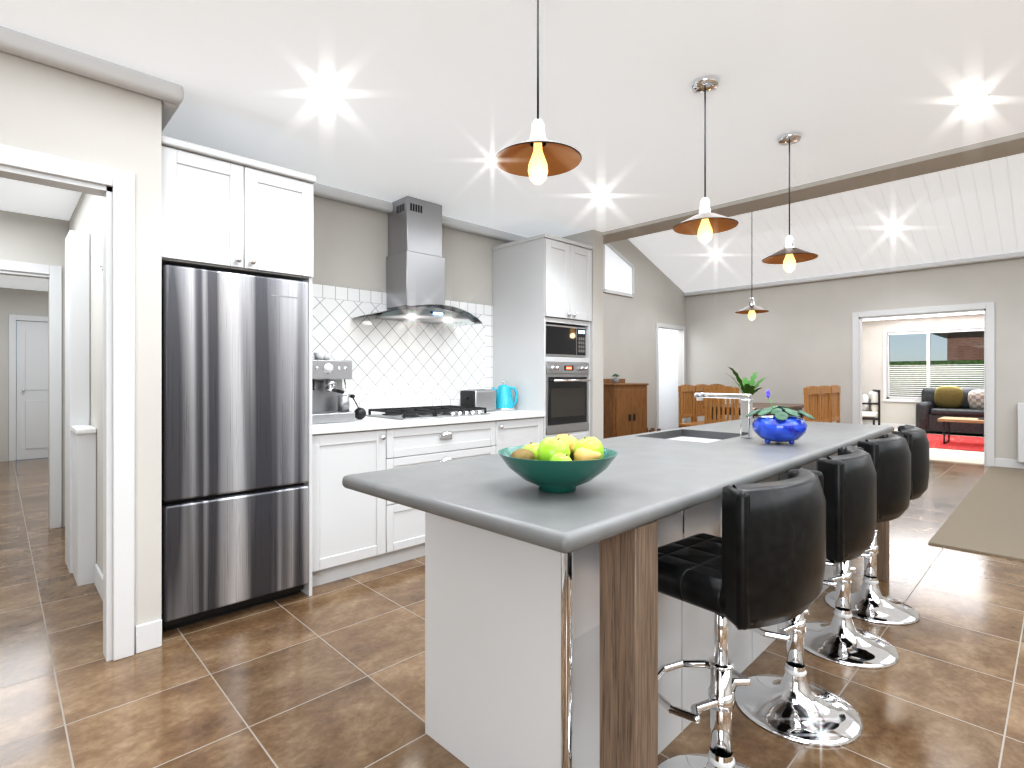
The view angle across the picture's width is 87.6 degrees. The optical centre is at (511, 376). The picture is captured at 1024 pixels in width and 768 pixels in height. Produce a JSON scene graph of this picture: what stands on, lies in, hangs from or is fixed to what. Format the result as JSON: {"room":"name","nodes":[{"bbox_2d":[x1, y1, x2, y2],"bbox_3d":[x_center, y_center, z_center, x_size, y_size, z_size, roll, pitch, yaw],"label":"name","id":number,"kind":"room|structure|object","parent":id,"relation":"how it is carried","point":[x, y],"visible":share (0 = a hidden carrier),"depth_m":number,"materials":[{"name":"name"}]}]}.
{"room":"dining room and kitchen","nodes":[
{"label":"dining room and kitchen","id":0,"kind":"room"},
{"bbox_2d":[0,210,68,526],"bbox_3d":[-4.206,-0.025,3.737,1.700,2.450,0.100,0,0,-44],"label":"wall","id":1,"kind":"structure","parent":0,"point":[27,238],"depth_m":4.15,"materials":[{"name":"paint"}]},
{"bbox_2d":[17,321,47,459],"bbox_3d":[-6.782,0.200,7.887,0.780,1.990,0.110,0,0,-44],"label":"hall door","id":2,"kind":"structure","parent":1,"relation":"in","point":[32,390],"depth_m":7.74,"materials":[{"name":"white wood"}]},
{"bbox_2d":[0,177,81,290],"bbox_3d":[-4.546,-1.275,4.924,2.900,0.050,7.600,0,0,-44],"label":"ceiling","id":3,"kind":"structure","parent":0,"point":[16,196],"depth_m":3.86,"materials":[{"name":"white paint"}]},
{"bbox_2d":[0,51,161,659],"bbox_3d":[-3.048,-0.050,1.019,4.030,2.500,0.100,0,0,-44],"label":"wall","id":4,"kind":"structure","parent":0,"point":[49,110],"depth_m":2.25,"materials":[{"name":"paint"}]},
{"bbox_2d":[0,144,134,661],"bbox_3d":[-2.043,0.163,1.974,1.053,2.075,0.120,0,0,-44],"label":"trim","id":5,"kind":"structure","parent":4,"relation":"attached to","point":[124,376],"depth_m":2.27,"materials":[{"name":"white"}]},
{"bbox_2d":[0,26,183,113],"bbox_3d":[-2.967,-1.262,0.989,4.105,0.075,0.095,0,0,-44],"label":"crown molding","id":6,"kind":"structure","parent":4,"relation":"attached to","point":[32,48],"depth_m":2.16,"materials":[{"name":"white"}]},
{"bbox_2d":[162,110,173,130],"bbox_3d":[-1.775,-1.262,2.658,0.080,0.075,0.630,0,0,-44],"label":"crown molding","id":7,"kind":"structure","parent":4,"relation":"attached to","point":[166,117],"depth_m":2.53,"materials":[{"name":"white"}]},
{"bbox_2d":[95,422,1023,653],"bbox_3d":[3.370,1.140,4.644,18.300,0.120,9.000,0,0,-44],"label":"baseboard","id":8,"kind":"structure","parent":4,"relation":"attached to","point":[148,635],"depth_m":2.36,"materials":[{"name":"white wood"}]},
{"bbox_2d":[312,195,508,304],"bbox_3d":[-0.889,-0.050,4.146,3.420,2.500,0.100,0,0,-44],"label":"wall","id":9,"kind":"structure","parent":0,"point":[350,245],"depth_m":3.93,"materials":[{"name":"paint"}]},
{"bbox_2d":[312,283,492,414],"bbox_3d":[-0.867,-0.173,4.089,1.922,0.914,0.011,0,0,-44],"label":"tiles","id":10,"kind":"structure","parent":9,"relation":"attached to","point":[397,364],"depth_m":4.08,"materials":[{"name":"white tile"}]},
{"bbox_2d":[352,196,481,326],"bbox_3d":[-0.655,-0.856,3.961,0.902,0.888,0.489,0,0,-44],"label":"range hood","id":11,"kind":"object","parent":9,"relation":"attached to","point":[415,275],"visible":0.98,"depth_m":3.92,"materials":[{"name":"silver metal"}]},
{"bbox_2d":[313,183,527,241],"bbox_3d":[-0.883,-1.262,4.031,3.270,0.075,0.075,0,0,-44],"label":"crown molding","id":12,"kind":"structure","parent":9,"relation":"attached to","point":[320,190],"depth_m":3.93,"materials":[{"name":"white"}]},
{"bbox_2d":[0,458,1023,767],"bbox_3d":[1.633,1.250,6.442,18.500,0.100,14.200,0,0,-44],"label":"floor","id":13,"kind":"structure","parent":0,"point":[330,674],"depth_m":2.15,"materials":[{"name":"brown tile"}]},
{"bbox_2d":[65,230,95,585],"bbox_3d":[-2.652,0.155,3.277,0.097,2.090,0.600,0,0,-44],"label":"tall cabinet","id":14,"kind":"object","parent":13,"relation":"on","point":[80,495],"visible":1,"depth_m":3.25,"materials":[{"name":"white wood"}]},
{"bbox_2d":[162,264,308,630],"bbox_3d":[-1.567,0.344,2.896,0.672,1.713,0.656,0,0,-44],"label":"fridge","id":15,"kind":"object","parent":13,"relation":"on","point":[235,439],"visible":0.96,"depth_m":2.63,"materials":[{"name":"silver metal"}]},
{"bbox_2d":[162,135,315,595],"bbox_3d":[-1.566,0.058,2.902,0.717,2.285,0.740,0,0,-44],"label":"tall cabinet","id":16,"kind":"object","parent":13,"relation":"on","point":[226,211],"visible":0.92,"depth_m":2.65,"materials":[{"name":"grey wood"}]},
{"bbox_2d":[312,429,387,586],"bbox_3d":[-1.172,0.762,3.362,0.490,0.875,0.626,0,0,-44],"label":"base cabinet","id":17,"kind":"object","parent":13,"relation":"on","point":[350,527],"depth_m":3.13,"materials":[{"name":"grey wood"}]},
{"bbox_2d":[312,409,547,436],"bbox_3d":[-0.647,0.305,3.856,1.933,0.040,0.646,0,0,-44],"label":"countertop","id":18,"kind":"structure","parent":17,"relation":"on","point":[359,425],"depth_m":3.48,"materials":[{"name":"white stone"}]},
{"bbox_2d":[312,346,354,423],"bbox_3d":[-1.204,0.039,3.348,0.320,0.490,0.451,0,0,-44],"label":"coffee machine","id":19,"kind":"object","parent":18,"relation":"on","point":[330,402],"visible":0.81,"depth_m":3.33,"materials":[{"name":"silver metal"}]},
{"bbox_2d":[350,394,365,418],"bbox_3d":[-1.009,0.201,3.502,0.107,0.167,0.079,0,0,-44],"label":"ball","id":20,"kind":"object","parent":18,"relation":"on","point":[360,412],"visible":0.96,"depth_m":3.48,"materials":[{"name":"black plastic"}]},
{"bbox_2d":[366,405,489,419],"bbox_3d":[-0.611,0.259,3.914,0.760,0.050,0.510,0,0,-44],"label":"cooktop","id":21,"kind":"object","parent":18,"relation":"in","point":[411,413],"visible":0.98,"depth_m":3.80,"materials":[{"name":"silver metal"}]},
{"bbox_2d":[460,389,495,411],"bbox_3d":[-0.277,0.196,4.334,0.258,0.176,0.180,0,0,-44],"label":"toaster","id":22,"kind":"object","parent":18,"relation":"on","point":[486,398],"visible":0.71,"depth_m":4.26,"materials":[{"name":"silver metal"}]},
{"bbox_2d":[492,381,517,410],"bbox_3d":[-0.069,0.160,4.479,0.180,0.248,0.180,0,0,-44],"label":"kettle","id":23,"kind":"object","parent":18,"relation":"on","point":[504,400],"visible":1,"depth_m":4.42,"materials":[{"name":"teal metal"}]},
{"bbox_2d":[388,421,503,565],"bbox_3d":[-0.665,0.762,3.853,1.049,0.875,0.626,0,0,-44],"label":"base cabinet","id":24,"kind":"object","parent":13,"relation":"on","point":[427,444],"depth_m":3.50,"materials":[{"name":"grey wood"}]},
{"bbox_2d":[504,417,547,447],"bbox_3d":[-0.147,0.762,4.353,0.521,0.875,0.626,0,0,-44],"label":"base cabinet","id":25,"kind":"object","parent":13,"relation":"on","point":[533,429],"depth_m":4.17,"materials":[{"name":"grey wood"}]},
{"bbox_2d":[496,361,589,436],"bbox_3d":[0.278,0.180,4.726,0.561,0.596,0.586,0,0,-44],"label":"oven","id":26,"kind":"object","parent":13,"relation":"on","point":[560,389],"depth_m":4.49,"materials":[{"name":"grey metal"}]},
{"bbox_2d":[603,379,648,438],"bbox_3d":[1.691,0.620,8.326,0.940,1.160,0.431,0,0,-44],"label":"base cabinet","id":27,"kind":"object","parent":13,"relation":"on","point":[624,409],"visible":0.65,"depth_m":8.05,"materials":[{"name":"brown wood"}]},
{"bbox_2d":[611,374,618,382],"bbox_3d":[1.593,0.034,8.211,0.141,0.149,0.122,0,0,-44],"label":"plant","id":28,"kind":"object","parent":27,"relation":"on","point":[615,380],"visible":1,"depth_m":8.17,"materials":[{"name":"green plant"}]},
{"bbox_2d":[647,427,660,431],"bbox_3d":[2.243,1.030,8.776,0.320,0.340,0.270,0,0,-44],"label":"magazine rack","id":29,"kind":"object","parent":13,"relation":"on","point":[652,429],"visible":0.12,"depth_m":8.78,"materials":[{"name":"brown wood"}]},
{"bbox_2d":[425,437,888,767],"bbox_3d":[0.970,0.770,2.481,0.828,0.860,2.800,0,0,45],"label":"kitchen island","id":30,"kind":"object","parent":13,"relation":"on","point":[560,629],"depth_m":1.49,"materials":[{"name":"wood"}]},
{"bbox_2d":[342,420,893,560],"bbox_3d":[0.900,0.320,2.430,0.880,0.040,3.150,0,0,45],"label":"island countertop","id":31,"kind":"structure","parent":30,"relation":"on","point":[651,481],"depth_m":1.51,"materials":[{"name":"grey stone"}]},
{"bbox_2d":[498,433,617,492],"bbox_3d":[0.120,0.226,1.416,0.316,0.144,0.316,0,0,-44],"label":"fruit bowl","id":32,"kind":"object","parent":31,"relation":"on","point":[563,463],"visible":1,"depth_m":1.33,"materials":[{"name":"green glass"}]},
{"bbox_2d":[634,429,737,440],"bbox_3d":[0.924,0.413,2.724,0.388,0.221,0.508,0,0,45],"label":"sink","id":33,"kind":"object","parent":31,"relation":"in","point":[674,434],"depth_m":2.92,"materials":[{"name":"silver metal"}]},
{"bbox_2d":[694,393,753,436],"bbox_3d":[1.074,0.192,2.696,0.282,0.216,0.097,0,0,45],"label":"faucet","id":34,"kind":"object","parent":31,"relation":"on","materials":[{"name":"silver metal"}]},
{"bbox_2d":[746,390,814,444],"bbox_3d":[1.205,0.179,2.380,0.260,0.241,0.274,0,0,-44],"label":"potted plant","id":35,"kind":"object","parent":31,"relation":"on","point":[781,425],"visible":1,"depth_m":2.31,"materials":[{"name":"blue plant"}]},
{"bbox_2d":[678,385,709,427],"bbox_3d":[2.908,0.665,8.289,0.465,1.070,0.480,0,0,44],"label":"dining chair","id":36,"kind":"object","parent":13,"relation":"on","point":[686,402],"visible":0.67,"depth_m":8.40,"materials":[{"name":"brown wood"}]},
{"bbox_2d":[695,384,709,421],"bbox_3d":[3.268,0.665,8.636,0.480,1.070,0.465,0,0,-44],"label":"dining chair","id":37,"kind":"object","parent":13,"relation":"on","point":[699,405],"visible":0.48,"depth_m":8.71,"materials":[{"name":"brown wood"}]},
{"bbox_2d":[704,386,738,423],"bbox_3d":[2.999,0.665,7.414,0.465,1.070,0.480,0,0,-44],"label":"dining chair","id":38,"kind":"object","parent":13,"relation":"on","point":[708,403],"visible":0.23,"depth_m":7.28,"materials":[{"name":"brown wood"}]},
{"bbox_2d":[710,384,734,420],"bbox_3d":[3.627,0.665,8.984,0.480,1.070,0.465,0,0,-42],"label":"dining chair","id":39,"kind":"object","parent":13,"relation":"on","point":[720,401],"visible":0.17,"depth_m":9.14,"materials":[{"name":"brown wood"}]},
{"bbox_2d":[658,467,825,767],"bbox_3d":[0.593,0.728,1.471,0.445,0.945,0.449,0,0,-39],"label":"bar stool","id":40,"kind":"object","parent":13,"relation":"on","point":[761,562],"visible":0.88,"depth_m":1.28,"materials":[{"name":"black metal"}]},
{"bbox_2d":[703,403,803,419],"bbox_3d":[3.749,0.820,8.138,1.600,0.760,0.960,0,0,-44],"label":"dining table","id":41,"kind":"object","parent":13,"relation":"on","point":[796,407],"visible":0.19,"depth_m":7.92,"materials":[{"name":"brown wood"}]},
{"bbox_2d":[724,367,764,399],"bbox_3d":[3.527,0.150,8.005,0.901,0.578,0.807,0,0,-44],"label":"plant","id":42,"kind":"object","parent":41,"relation":"on","point":[747,387],"visible":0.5,"depth_m":7.98,"materials":[{"name":"green plant"}]},
{"bbox_2d":[734,445,876,746],"bbox_3d":[1.039,0.728,1.921,0.449,0.945,0.444,0,0,41],"label":"bar stool","id":43,"kind":"object","parent":13,"relation":"on","point":[792,703],"visible":0.6,"depth_m":1.80,"materials":[{"name":"silver metal"}]},
{"bbox_2d":[803,386,819,421],"bbox_3d":[3.870,0.665,7.293,0.480,1.070,0.465,0,0,-43],"label":"dining chair","id":44,"kind":"object","parent":13,"relation":"on","point":[811,394],"visible":0.48,"depth_m":7.11,"materials":[{"name":"brown wood"}]},
{"bbox_2d":[819,386,830,421],"bbox_3d":[4.230,0.665,7.640,0.480,1.070,0.465,0,0,-44],"label":"dining chair","id":45,"kind":"object","parent":13,"relation":"on","point":[825,392],"visible":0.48,"depth_m":7.50,"materials":[{"name":"brown wood"}]},
{"bbox_2d":[830,385,840,422],"bbox_3d":[4.589,0.665,7.987,0.465,1.070,0.480,0,0,45],"label":"dining chair","id":46,"kind":"object","parent":13,"relation":"on","point":[835,403],"visible":0.44,"depth_m":7.82,"materials":[{"name":"brown wood"}]},
{"bbox_2d":[804,433,910,668],"bbox_3d":[1.495,0.728,2.380,0.444,0.945,0.449,0,0,-42],"label":"bar stool","id":47,"kind":"object","parent":13,"relation":"on","point":[841,638],"visible":0.65,"depth_m":2.26,"materials":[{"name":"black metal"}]},
{"bbox_2d":[824,425,929,624],"bbox_3d":[1.877,0.728,2.765,0.449,0.945,0.444,0,0,40],"label":"bar stool","id":48,"kind":"object","parent":13,"relation":"on","point":[869,602],"visible":0.56,"depth_m":2.66,"materials":[{"name":"silver metal"}]},
{"bbox_2d":[928,466,1023,560],"bbox_3d":[6.123,1.194,3.953,4.700,0.012,4.180,0,0,-44],"label":"rug","id":49,"kind":"object","parent":13,"relation":"on","point":[986,516],"depth_m":4.43,"materials":[{"name":"beige carpet"}]},
{"bbox_2d":[0,0,1023,237],"bbox_3d":[0.137,-1.325,0.167,7.430,0.050,7.050,0,0,-44],"label":"ceiling","id":50,"kind":"structure","parent":0,"point":[436,102],"depth_m":2.40,"materials":[{"name":"white paint"}]},
{"bbox_2d":[313,86,340,100],"bbox_3d":[-0.848,-1.297,2.448,0.119,0.006,0.119,0,0,37],"label":"recessed light","id":51,"kind":"object","parent":50,"relation":"in","point":[327,93],"depth_m":2.44,"materials":[{"name":"white"}]},
{"bbox_2d":[487,156,495,164],"bbox_3d":[-0.093,-1.297,3.205,0.119,0.006,0.119,0,0,37],"label":"recessed light","id":52,"kind":"object","parent":50,"relation":"in","point":[490,159],"depth_m":3.20,"materials":[{"name":"white"}]},
{"bbox_2d":[494,0,581,183],"bbox_3d":[0.082,-0.952,1.680,0.274,0.695,0.274,0,0,-44],"label":"pendant light","id":53,"kind":"object","parent":50,"relation":"hanging from","point":[538,157],"visible":1,"depth_m":1.68,"materials":[{"name":"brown metal"}]},
{"bbox_2d":[593,192,609,198],"bbox_3d":[0.640,-1.297,3.829,0.119,0.006,0.119,0,0,37],"label":"recessed light","id":54,"kind":"object","parent":50,"relation":"in","point":[600,195],"depth_m":3.83,"materials":[{"name":"white"}]},
{"bbox_2d":[673,76,738,242],"bbox_3d":[0.857,-0.944,2.369,0.274,0.710,0.274,0,0,-44],"label":"pendant light","id":55,"kind":"object","parent":50,"relation":"hanging from","point":[705,224],"visible":1,"depth_m":2.36,"materials":[{"name":"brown metal"}]},
{"bbox_2d":[762,132,817,272],"bbox_3d":[1.508,-0.931,2.902,0.274,0.735,0.274,0,0,-44],"label":"pendant light","id":56,"kind":"object","parent":50,"relation":"hanging from","point":[789,256],"visible":1,"depth_m":2.89,"materials":[{"name":"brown metal"}]},
{"bbox_2d":[957,93,989,106],"bbox_3d":[2.165,-1.297,2.508,0.119,0.006,0.119,0,0,37],"label":"recessed light","id":57,"kind":"object","parent":50,"relation":"in","point":[974,99],"depth_m":2.50,"materials":[{"name":"white"}]},
{"bbox_2d":[561,230,602,438],"bbox_3d":[0.026,-0.050,5.551,0.150,2.500,2.150,0,0,-44],"label":"wall","id":58,"kind":"structure","parent":0,"point":[593,239],"depth_m":4.77,"materials":[{"name":"paint"}]},
{"bbox_2d":[504,313,589,360],"bbox_3d":[0.312,-0.323,4.690,0.545,0.318,0.486,0,0,-44],"label":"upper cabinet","id":59,"kind":"object","parent":58,"relation":"attached to","point":[545,338],"depth_m":4.50,"materials":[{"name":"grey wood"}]},
{"bbox_2d":[603,239,685,431],"bbox_3d":[1.331,-0.800,8.375,5.650,4.000,0.100,0,0,-44],"label":"wall","id":60,"kind":"structure","parent":0,"point":[629,339],"depth_m":9.17,"materials":[{"name":"paint"}]},
{"bbox_2d":[603,243,633,296],"bbox_3d":[1.732,-1.739,8.672,0.870,0.829,0.030,0,0,-44],"label":"window","id":61,"kind":"structure","parent":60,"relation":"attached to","point":[618,273],"depth_m":8.64,"materials":[{"name":"white"}]},
{"bbox_2d":[656,323,685,430],"bbox_3d":[2.937,0.126,9.842,1.040,2.150,0.020,0,0,-44],"label":"trim","id":62,"kind":"structure","parent":60,"relation":"attached to","point":[658,325],"depth_m":9.51,"materials":[{"name":"white"}]},
{"bbox_2d":[659,328,677,429],"bbox_3d":[2.956,0.050,10.723,0.050,2.300,1.020,0,0,-44],"label":"door","id":63,"kind":"structure","parent":0,"point":[668,378],"depth_m":10.54,"materials":[{"name":"white"}]},
{"bbox_2d":[602,132,1023,243],"bbox_3d":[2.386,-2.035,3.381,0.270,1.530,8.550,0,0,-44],"label":"ceiling beam","id":64,"kind":"structure","parent":0,"point":[1001,147],"depth_m":3.50,"materials":[{"name":"paint"}]},
{"bbox_2d":[628,153,1023,292],"bbox_3d":[4.389,-2.077,5.316,5.314,0.992,8.550,0,0,-44],"label":"ceiling","id":65,"kind":"structure","parent":0,"point":[971,210],"depth_m":7.18,"materials":[{"name":"white wood"}]},
{"bbox_2d":[735,297,768,319],"bbox_3d":[2.119,-1.155,4.715,0.274,1.321,0.274,0,0,-44],"label":"pendant light","id":66,"kind":"object","parent":65,"relation":"hanging from","point":[752,309],"visible":0.88,"depth_m":4.70,"materials":[{"name":"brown metal"}]},
{"bbox_2d":[888,225,898,229],"bbox_3d":[4.995,-1.945,6.992,0.119,0.046,0.112,0,0,37],"label":"recessed light","id":67,"kind":"object","parent":65,"relation":"in","point":[893,227],"depth_m":6.98,"materials":[{"name":"white"}]},
{"bbox_2d":[686,257,1023,459],"bbox_3d":[6.331,-0.300,7.191,0.100,3.000,8.550,0,0,-44],"label":"wall","id":68,"kind":"structure","parent":0,"point":[793,342],"depth_m":8.49,"materials":[{"name":"paint"}]},
{"bbox_2d":[684,251,1023,295],"bbox_3d":[6.276,-1.595,7.138,0.095,0.141,8.550,0,0,-44],"label":"crown molding","id":69,"kind":"structure","parent":68,"relation":"attached to","point":[1013,255],"depth_m":8.00,"materials":[{"name":"white wood"}]},
{"bbox_2d":[852,302,994,466],"bbox_3d":[5.856,0.107,7.684,0.140,2.185,1.630,0,0,-44],"label":"trim","id":70,"kind":"structure","parent":68,"relation":"attached to","point":[988,308],"depth_m":7.26,"materials":[{"name":"white wood"}]},
{"bbox_2d":[1018,403,1023,462],"bbox_3d":[6.808,0.720,6.553,0.099,0.760,0.870,0,0,-44],"label":"heater","id":71,"kind":"object","parent":68,"relation":"attached to","point":[1021,432],"visible":1,"depth_m":6.81,"materials":[{"name":"white metal"}]},
{"bbox_2d":[862,314,983,424],"bbox_3d":[9.796,-0.100,11.233,0.100,2.600,7.750,0,0,-44],"label":"wall","id":72,"kind":"structure","parent":0,"point":[872,375],"depth_m":12.35,"materials":[{"name":"paint"}]},
{"bbox_2d":[883,325,983,401],"bbox_3d":[9.362,-0.245,11.654,0.140,1.650,2.080,0,0,-44],"label":"window","id":73,"kind":"structure","parent":72,"relation":"in","point":[916,361],"depth_m":11.80,"materials":[{"name":"white"}]},
{"bbox_2d":[862,311,983,321],"bbox_3d":[7.926,-1.325,9.427,5.300,0.050,7.750,0,0,-44],"label":"ceiling","id":74,"kind":"structure","parent":0,"point":[926,316],"depth_m":11.60,"materials":[{"name":"white paint"}]},
{"bbox_2d":[894,428,983,464],"bbox_3d":[7.890,1.194,9.392,5.200,0.012,7.550,0,0,-44],"label":"floor","id":75,"kind":"structure","parent":0,"point":[960,456],"depth_m":8.11,"materials":[{"name":"white"}]},
{"bbox_2d":[862,389,879,424],"bbox_3d":[7.840,0.750,12.102,0.740,0.900,0.720,0,0,26],"label":"armchair","id":76,"kind":"object","parent":75,"relation":"on","point":[871,406],"visible":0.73,"depth_m":11.74,"materials":[{"name":"white fabric"}]},
{"bbox_2d":[916,386,983,434],"bbox_3d":[9.574,0.693,10.657,0.940,0.990,2.330,0,0,-44],"label":"sofa","id":77,"kind":"object","parent":75,"relation":"on","point":[933,405],"visible":0.69,"depth_m":10.96,"materials":[{"name":"leather"}]},
{"bbox_2d":[926,434,983,451],"bbox_3d":[8.434,1.183,9.153,2.550,0.010,3.050,0,0,-44],"label":"rug","id":78,"kind":"object","parent":75,"relation":"on","point":[966,443],"depth_m":9.50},
{"bbox_2d":[937,417,983,443],"bbox_3d":[8.133,0.948,9.105,0.650,0.456,1.300,0,0,-44],"label":"coffee table","id":79,"kind":"object","parent":78,"relation":"on","point":[944,420],"visible":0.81,"depth_m":9.31,"materials":[{"name":"brown wood"}]}
]}

